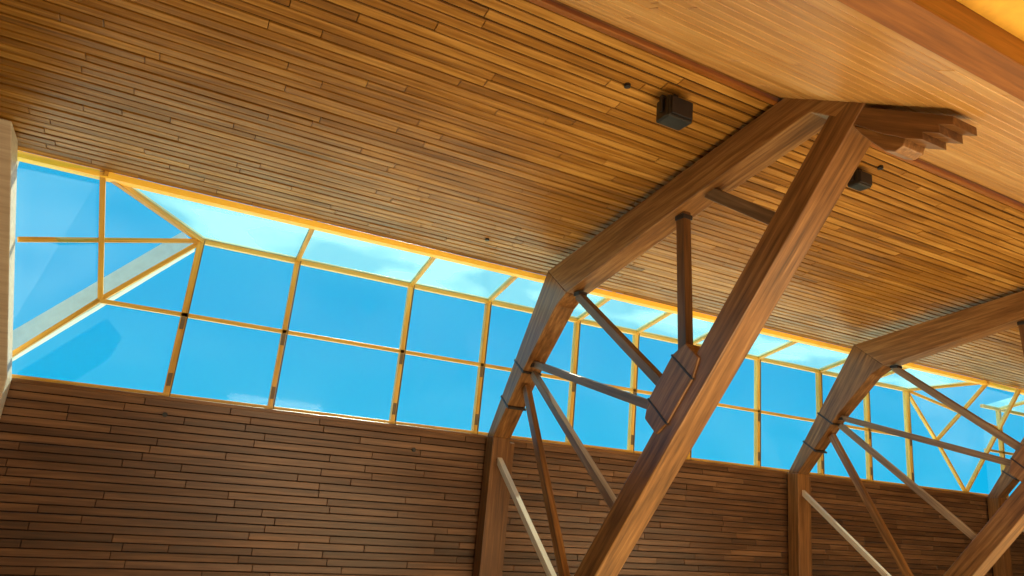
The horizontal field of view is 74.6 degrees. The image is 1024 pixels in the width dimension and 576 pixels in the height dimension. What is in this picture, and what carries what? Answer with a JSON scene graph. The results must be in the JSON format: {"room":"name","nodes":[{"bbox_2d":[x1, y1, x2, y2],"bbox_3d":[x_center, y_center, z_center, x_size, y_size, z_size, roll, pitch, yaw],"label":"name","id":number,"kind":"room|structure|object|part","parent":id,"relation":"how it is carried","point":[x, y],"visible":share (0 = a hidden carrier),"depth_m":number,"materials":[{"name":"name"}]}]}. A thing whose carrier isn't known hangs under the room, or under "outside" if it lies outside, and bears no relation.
{"room":"large timber hall","nodes":[
{"label":"large timber hall","id":0,"kind":"room"},
{"bbox_2d":[0,119,17,417],"bbox_3d":[-5.888,1.110,7.061,0.640,5.599,1.716,13,-17,-24],"label":"pier","id":1,"kind":"object","parent":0,"point":[8,139],"visible":1,"depth_m":7.42,"materials":[{"name":"beige wood"}]},
{"bbox_2d":[97,170,105,299],"bbox_3d":[-5.082,-0.618,8.322,0.060,1.767,0.070,4,28,-26],"label":"post","id":2,"kind":"object","parent":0,"point":[102,185],"depth_m":8.28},
{"bbox_2d":[0,382,1023,575],"bbox_3d":[5.143,5.141,12.969,26.750,3.035,0.225,13,-17,-24],"label":"wall","id":3,"kind":"structure","parent":0,"point":[398,560],"depth_m":9.44,"materials":[{"name":"brown wood"}]},
{"bbox_2d":[11,378,1007,499],"bbox_3d":[5.294,3.662,13.361,26.750,0.050,0.260,13,-17,-24],"label":"sill","id":4,"kind":"structure","parent":3,"relation":"on","point":[17,380],"depth_m":9.80,"materials":[{"name":"brown wood"}]},
{"bbox_2d":[996,411,1008,496],"bbox_3d":[12.239,4.123,16.782,0.065,2.170,0.100,13,-17,-24],"label":"mullion","id":5,"kind":"object","parent":4,"relation":"on","point":[998,413],"visible":0.46,"depth_m":16.82,"materials":[{"name":"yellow wood"}]},
{"bbox_2d":[12,237,1007,497],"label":"window","id":6,"kind":"structure","parent":3,"relation":"in","point":[204,241],"depth_m":10.79,"materials":[{"name":"yellow wood"}]},
{"bbox_2d":[12,299,99,357],"bbox_3d":[-5.811,0.580,8.346,1.022,1.137,0.070,13,-17,-24],"label":"valley","id":7,"kind":"object","parent":6,"relation":"on","point":[95,302],"visible":1,"depth_m":8.38,"materials":[{"name":"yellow wood"}]},
{"bbox_2d":[103,170,203,241],"bbox_3d":[-4.578,-1.021,8.668,0.080,0.367,1.676,0,-16,20],"label":"hip","id":8,"kind":"object","parent":6,"relation":"attached to","point":[135,193],"visible":0.94,"depth_m":8.67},
{"bbox_2d":[166,373,172,385],"bbox_3d":[-4.494,1.198,8.820,0.050,0.170,0.012,13,-17,-24],"label":"clip","id":9,"kind":"object","parent":6,"relation":"attached to","point":[170,375],"visible":1,"depth_m":8.81,"materials":[{"name":"brown metal"}]},
{"bbox_2d":[179,316,185,328],"bbox_3d":[-4.421,0.468,9.017,0.050,0.170,0.012,13,-17,-24],"label":"clip","id":10,"kind":"object","parent":6,"relation":"attached to","point":[182,322],"visible":1,"depth_m":9.01,"materials":[{"name":"brown metal"}]},
{"bbox_3d":[-4.436,0.382,9.091,0.085,2.170,0.100,13,-17,-24],"label":"mullion","id":11,"kind":"part","parent":6,"relation":"part of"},
{"bbox_2d":[270,387,275,398],"bbox_3d":[-3.328,1.460,9.357,0.050,0.170,0.012,13,-17,-24],"label":"clip","id":12,"kind":"object","parent":6,"relation":"attached to","point":[273,388],"visible":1,"depth_m":9.35,"materials":[{"name":"brown metal"}]},
{"bbox_3d":[-3.270,0.644,9.629,0.065,2.170,0.100,13,-17,-24],"label":"mullion","id":13,"kind":"part","parent":6,"relation":"part of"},
{"bbox_2d":[280,333,285,344],"bbox_3d":[-3.255,0.729,9.555,0.050,0.170,0.012,13,-17,-24],"label":"clip","id":14,"kind":"object","parent":6,"relation":"attached to","point":[283,334],"visible":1,"depth_m":9.55,"materials":[{"name":"brown metal"}]},
{"bbox_2d":[296,220,313,261],"bbox_3d":[-2.901,-0.641,9.452,0.060,0.356,1.147,13,-17,-24],"label":"rafter","id":15,"kind":"object","parent":6,"relation":"attached to","point":[309,234],"visible":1,"depth_m":9.45,"materials":[{"name":"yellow wood"}]},
{"bbox_2d":[392,403,396,414],"bbox_3d":[-1.762,1.811,10.080,0.050,0.170,0.012,13,-17,-24],"label":"clip","id":16,"kind":"object","parent":6,"relation":"attached to","point":[394,404],"visible":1,"depth_m":10.07,"materials":[{"name":"brown metal"}]},
{"bbox_3d":[-1.704,0.995,10.351,0.065,2.170,0.100,13,-17,-24],"label":"mullion","id":17,"kind":"part","parent":6,"relation":"part of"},
{"bbox_2d":[399,353,403,363],"bbox_3d":[-1.689,1.081,10.277,0.050,0.170,0.012,13,-17,-24],"label":"clip","id":18,"kind":"object","parent":6,"relation":"attached to","point":[401,354],"visible":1,"depth_m":10.27,"materials":[{"name":"brown metal"}]},
{"bbox_2d":[410,249,439,285],"bbox_3d":[-1.335,-0.290,10.175,0.060,0.356,1.147,13,-17,-24],"label":"rafter","id":19,"kind":"object","parent":6,"relation":"attached to","point":[430,260],"visible":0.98,"depth_m":10.18,"materials":[{"name":"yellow wood"}]},
{"bbox_2d":[474,414,478,424],"bbox_3d":[-0.561,2.081,10.634,0.050,0.170,0.012,13,-17,-24],"label":"clip","id":20,"kind":"object","parent":6,"relation":"attached to","point":[476,415],"visible":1,"depth_m":10.63,"materials":[{"name":"brown metal"}]},
{"bbox_3d":[-0.503,1.265,10.905,0.065,2.170,0.100,13,-17,-24],"label":"mullion","id":21,"kind":"part","parent":6,"relation":"part of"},
{"bbox_2d":[480,366,483,376],"bbox_3d":[-0.488,1.350,10.831,0.050,0.170,0.012,13,-17,-24],"label":"clip","id":22,"kind":"object","parent":6,"relation":"attached to","point":[482,368],"visible":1,"depth_m":10.82,"materials":[{"name":"brown metal"}]},
{"bbox_2d":[488,269,519,302],"bbox_3d":[-0.133,-0.021,10.729,0.060,0.356,1.147,13,-17,-24],"label":"rafter","id":23,"kind":"object","parent":6,"relation":"attached to","point":[511,279],"visible":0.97,"depth_m":10.74,"materials":[{"name":"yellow wood"}]},
{"bbox_3d":[5.312,3.613,13.347,26.750,0.050,0.090,13,-17,-24],"label":"bottom rail","id":24,"kind":"part","parent":6,"relation":"part of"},
{"bbox_2d":[99,299,939,440],"bbox_3d":[2.350,1.887,12.213,17.240,0.055,0.080,13,-17,-24],"label":"transom","id":25,"kind":"object","parent":6,"relation":"attached to","point":[102,301],"visible":0.66,"depth_m":10.09,"materials":[{"name":"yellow wood"}]},
{"bbox_2d":[17,237,198,242],"bbox_3d":[-4.975,-0.605,8.523,0.050,0.725,2.078,-6,-19,38],"label":"facet bar","id":26,"kind":"object","parent":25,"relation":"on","point":[19,239],"visible":1,"depth_m":8.37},
{"bbox_2d":[103,243,196,298],"bbox_3d":[-4.818,-0.254,9.035,1.060,1.088,0.070,13,-17,-24],"label":"valley","id":27,"kind":"object","parent":25,"relation":"on","point":[191,247],"visible":0.91,"depth_m":8.98,"materials":[{"name":"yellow wood"}]},
{"bbox_2d":[910,394,936,439],"bbox_3d":[9.525,2.964,15.650,1.060,1.088,0.070,13,-17,-24],"label":"valley","id":28,"kind":"object","parent":25,"relation":"on","point":[912,401],"visible":0.76,"depth_m":15.64,"materials":[{"name":"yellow wood"}]},
{"bbox_3d":[2.400,0.847,12.466,15.200,0.090,0.090,13,-17,-24],"label":"head rail","id":29,"kind":"part","parent":6,"relation":"part of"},
{"bbox_3d":[1.045,1.612,11.619,0.065,2.170,0.100,13,-17,-24],"label":"mullion","id":30,"kind":"part","parent":6,"relation":"part of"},
{"bbox_2d":[577,292,615,320],"bbox_3d":[1.415,0.327,11.443,0.060,0.356,1.147,13,-17,-24],"label":"rafter","id":31,"kind":"object","parent":6,"relation":"attached to","point":[604,300],"visible":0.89,"depth_m":11.36,"materials":[{"name":"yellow wood"}]},
{"bbox_3d":[2.184,1.867,12.144,0.065,2.170,0.100,13,-17,-24],"label":"mullion","id":32,"kind":"part","parent":6,"relation":"part of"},
{"bbox_2d":[636,312,672,333],"bbox_3d":[2.554,0.582,11.968,0.060,0.356,1.147,13,-17,-24],"label":"rafter","id":33,"kind":"object","parent":6,"relation":"attached to","point":[662,316],"visible":0.78,"depth_m":11.99,"materials":[{"name":"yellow wood"}]},
{"bbox_2d":[693,332,708,344],"bbox_3d":[3.702,0.840,12.497,0.060,0.356,1.147,13,-17,-24],"label":"rafter","id":34,"kind":"object","parent":6,"relation":"attached to","point":[702,337],"visible":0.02,"depth_m":12.70,"materials":[{"name":"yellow wood"}]},
{"bbox_3d":[4.880,2.472,13.388,0.065,2.170,0.100,13,-17,-24],"label":"mullion","id":35,"kind":"part","parent":6,"relation":"part of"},
{"bbox_2d":[757,336,800,358],"bbox_3d":[5.250,1.187,13.211,0.060,0.356,1.147,13,-17,-24],"label":"rafter","id":36,"kind":"object","parent":6,"relation":"attached to","point":[789,343],"visible":0.89,"depth_m":13.23,"materials":[{"name":"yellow wood"}]},
{"bbox_3d":[6.455,2.826,14.114,0.065,2.170,0.100,13,-17,-24],"label":"mullion","id":37,"kind":"part","parent":6,"relation":"part of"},
{"bbox_2d":[819,358,846,371],"bbox_3d":[6.825,1.540,13.938,0.060,0.356,1.147,13,-17,-24],"label":"rafter","id":38,"kind":"object","parent":6,"relation":"attached to","point":[840,362],"visible":0.56,"depth_m":14.07,"materials":[{"name":"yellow wood"}]},
{"bbox_3d":[7.790,3.125,14.730,0.065,2.170,0.100,13,-17,-24],"label":"mullion","id":39,"kind":"part","parent":6,"relation":"part of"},
{"bbox_2d":[881,367,907,377],"bbox_3d":[8.159,1.840,14.553,0.060,0.356,1.147,13,-17,-24],"label":"rafter","id":40,"kind":"object","parent":6,"relation":"attached to","point":[904,368],"visible":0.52,"depth_m":14.49,"materials":[{"name":"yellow wood"}]},
{"bbox_3d":[9.018,3.401,15.296,0.085,2.170,0.100,13,-17,-24],"label":"mullion","id":41,"kind":"part","parent":6,"relation":"part of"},
{"bbox_2d":[907,380,988,390],"bbox_3d":[9.926,2.233,15.357,1.676,0.367,0.080,1,-16,18],"label":"hip","id":42,"kind":"object","parent":6,"relation":"attached to","point":[958,384],"visible":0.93,"depth_m":15.32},
{"bbox_2d":[938,447,965,490],"bbox_3d":[10.312,4.197,15.782,1.022,1.137,0.070,13,-17,-24],"label":"valley","id":43,"kind":"object","parent":6,"relation":"on","point":[942,451],"visible":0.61,"depth_m":15.77,"materials":[{"name":"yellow wood"}]},
{"bbox_2d":[909,391,997,427],"bbox_3d":[10.116,2.780,15.483,2.078,0.725,0.050,6,-15,0],"label":"facet bar","id":44,"kind":"object","parent":6,"relation":"attached to","point":[911,392],"visible":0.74,"depth_m":15.50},
{"bbox_2d":[966,389,1021,491],"bbox_3d":[11.211,3.585,15.689,0.077,2.439,1.315,18,-19,-38],"label":"end post","id":45,"kind":"object","parent":6,"relation":"on","point":[1017,392],"visible":1,"depth_m":15.66,"materials":[{"name":"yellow wood"}]},
{"bbox_3d":[14.833,3.337,17.631,6.400,0.280,1.130,13,-17,-24],"label":"pane","id":46,"kind":"object","parent":6,"relation":"attached to","visible":0},
{"bbox_2d":[984,449,1013,454],"bbox_3d":[14.469,4.606,17.803,6.400,0.055,0.080,13,-17,-24],"label":"transom","id":47,"kind":"object","parent":46,"relation":"attached to","point":[991,450],"visible":0.49,"depth_m":16.68,"materials":[{"name":"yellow wood"}]},
{"bbox_2d":[980,404,1023,416],"bbox_3d":[14.572,3.578,18.080,6.400,0.080,0.090,13,-17,-24],"label":"rail","id":48,"kind":"object","parent":46,"relation":"attached to","point":[981,405],"visible":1,"depth_m":16.98,"materials":[{"name":"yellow wood"}]},
{"bbox_2d":[999,400,1023,409],"bbox_3d":[12.608,2.838,16.605,0.060,0.356,1.147,13,-17,-24],"label":"rafter","id":49,"kind":"object","parent":46,"relation":"on","point":[1020,402],"visible":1,"depth_m":16.71,"materials":[{"name":"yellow wood"}]},
{"bbox_2d":[17,150,1023,394],"bbox_3d":[6.015,1.103,13.043,26.750,0.080,0.150,13,-17,-24],"label":"trim","id":50,"kind":"structure","parent":3,"relation":"attached to","point":[26,157],"depth_m":9.32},
{"bbox_2d":[0,0,1023,389],"bbox_3d":[7.159,0.209,10.998,26.750,0.779,4.816,13,-17,-24],"label":"ceiling","id":51,"kind":"structure","parent":0,"point":[214,0],"depth_m":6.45,"materials":[{"name":"brown wood"}]},
{"bbox_2d":[624,82,630,88],"bbox_3d":[1.065,-1.867,6.202,0.060,0.030,0.060,13,-17,-24],"label":"smoke detector","id":52,"kind":"object","parent":51,"relation":"attached to","point":[627,85],"visible":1,"depth_m":6.19,"materials":[{"name":"black plastic"}]},
{"bbox_2d":[656,94,692,130],"bbox_3d":[1.525,-1.673,6.280,0.325,0.290,0.220,13,-17,-24],"label":"ceiling speaker","id":53,"kind":"object","parent":51,"relation":"attached to","point":[674,112],"depth_m":6.19},
{"bbox_2d":[527,0,1023,211],"bbox_3d":[8.238,-0.462,8.984,26.750,0.050,0.060,13,-17,-24],"label":"trim","id":54,"kind":"structure","parent":51,"relation":"attached to","point":[551,5],"depth_m":5.93,"materials":[{"name":"brown wood"}]},
{"bbox_2d":[557,0,1023,203],"bbox_3d":[8.681,-0.144,7.869,26.744,1.186,2.132,13,-17,-24],"label":"boards","id":55,"kind":"object","parent":51,"relation":"attached to","point":[829,50],"depth_m":4.70,"materials":[{"name":"brown wood"}]},
{"bbox_2d":[847,168,871,190],"bbox_3d":[3.797,-1.199,7.337,0.247,0.218,0.168,13,-17,-24],"label":"ceiling speaker","id":56,"kind":"object","parent":51,"relation":"attached to","point":[861,180],"depth_m":7.27},
{"bbox_2d":[937,382,989,439],"bbox_3d":[10.329,2.839,15.430,0.060,1.767,0.070,21,21,-22],"label":"post","id":57,"kind":"object","parent":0,"point":[981,389],"depth_m":15.43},
{"bbox_2d":[956,0,1023,40],"bbox_3d":[10.953,-1.043,3.381,26.750,0.740,7.740,13,-17,-24],"label":"ceiling","id":58,"kind":"structure","parent":0,"point":[1008,15],"depth_m":3.55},
{"bbox_3d":[8.547,5.168,5.575,26.750,0.200,16.100,13,-17,-24],"label":"floor","id":59,"kind":"structure","parent":0,"visible":0},
{"bbox_2d":[472,98,976,575],"bbox_3d":[1.404,1.693,7.432,0.425,6.246,7.350,13,-17,-24],"label":"truss","id":60,"kind":"object","parent":59,"relation":"on","point":[695,379],"visible":0.96,"depth_m":6.93,"materials":[{"name":"wood"}]},
{"bbox_3d":[-0.357,3.812,10.130,0.300,3.060,0.250,13,-17,-24],"label":"wall post","id":61,"kind":"part","parent":60,"relation":"part of","materials":[{"name":"brown wood"}]},
{"bbox_3d":[0.315,1.202,9.941,0.300,2.836,0.736,13,17,-24],"label":"knee leg","id":62,"kind":"part","parent":60,"relation":"part of","materials":[{"name":"brown wood"}]},
{"bbox_2d":[788,291,1023,575],"bbox_3d":[7.241,3.003,10.124,0.425,6.246,7.350,13,-17,-24],"label":"truss","id":63,"kind":"object","parent":59,"relation":"on","point":[868,361],"visible":1,"depth_m":11.46,"materials":[{"name":"wood"}]},
{"bbox_3d":[5.480,5.122,12.822,0.300,3.060,0.250,13,-17,-24],"label":"wall post","id":64,"kind":"part","parent":63,"relation":"part of","materials":[{"name":"brown wood"}]},
{"bbox_3d":[6.152,2.512,12.633,0.300,2.836,0.736,13,17,-24],"label":"knee leg","id":65,"kind":"part","parent":63,"relation":"part of","materials":[{"name":"brown wood"}]},
{"bbox_2d":[987,437,1023,575],"bbox_3d":[13.078,4.312,12.816,0.425,6.246,7.350,13,-17,-24],"label":"truss","id":66,"kind":"object","parent":59,"relation":"on","point":[1006,482],"visible":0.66,"depth_m":15.68,"materials":[{"name":"wood"}]},
{"bbox_3d":[11.317,6.431,15.514,0.300,3.060,0.250,13,-17,-24],"label":"wall post","id":67,"kind":"part","parent":66,"relation":"part of","materials":[{"name":"brown wood"}]},
{"bbox_3d":[11.989,3.821,15.325,0.300,2.836,0.736,13,17,-24],"label":"knee leg","id":68,"kind":"part","parent":66,"relation":"part of","materials":[{"name":"brown wood"}]},
{"bbox_3d":[8.698,-0.200,7.859,26.750,1.259,2.178,13,-17,-24],"label":"soffit","id":69,"kind":"structure","parent":0,"visible":0},
{"bbox_2d":[837,0,1023,101],"bbox_3d":[9.154,0.033,6.758,26.750,0.420,0.190,13,-17,-24],"label":"beam","id":70,"kind":"structure","parent":69,"relation":"attached to","point":[948,29],"depth_m":3.54,"materials":[{"name":"brown wood"}]},
{"label":"outside","id":71,"kind":"structure","parent":0,"visible":0},
{"bbox_3d":[-20.419,17.288,60.230,180.000,0.300,109.850,13,-17,-24],"label":"ground","id":72,"kind":"structure","parent":71,"visible":0},
{"bbox_2d":[12,232,194,360],"bbox_3d":[-8.121,1.544,9.243,5.779,6.183,0.300,13,-17,-24],"label":"brace","id":73,"kind":"object","parent":72,"relation":"on","point":[39,324],"visible":0.53,"depth_m":10.28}
]}

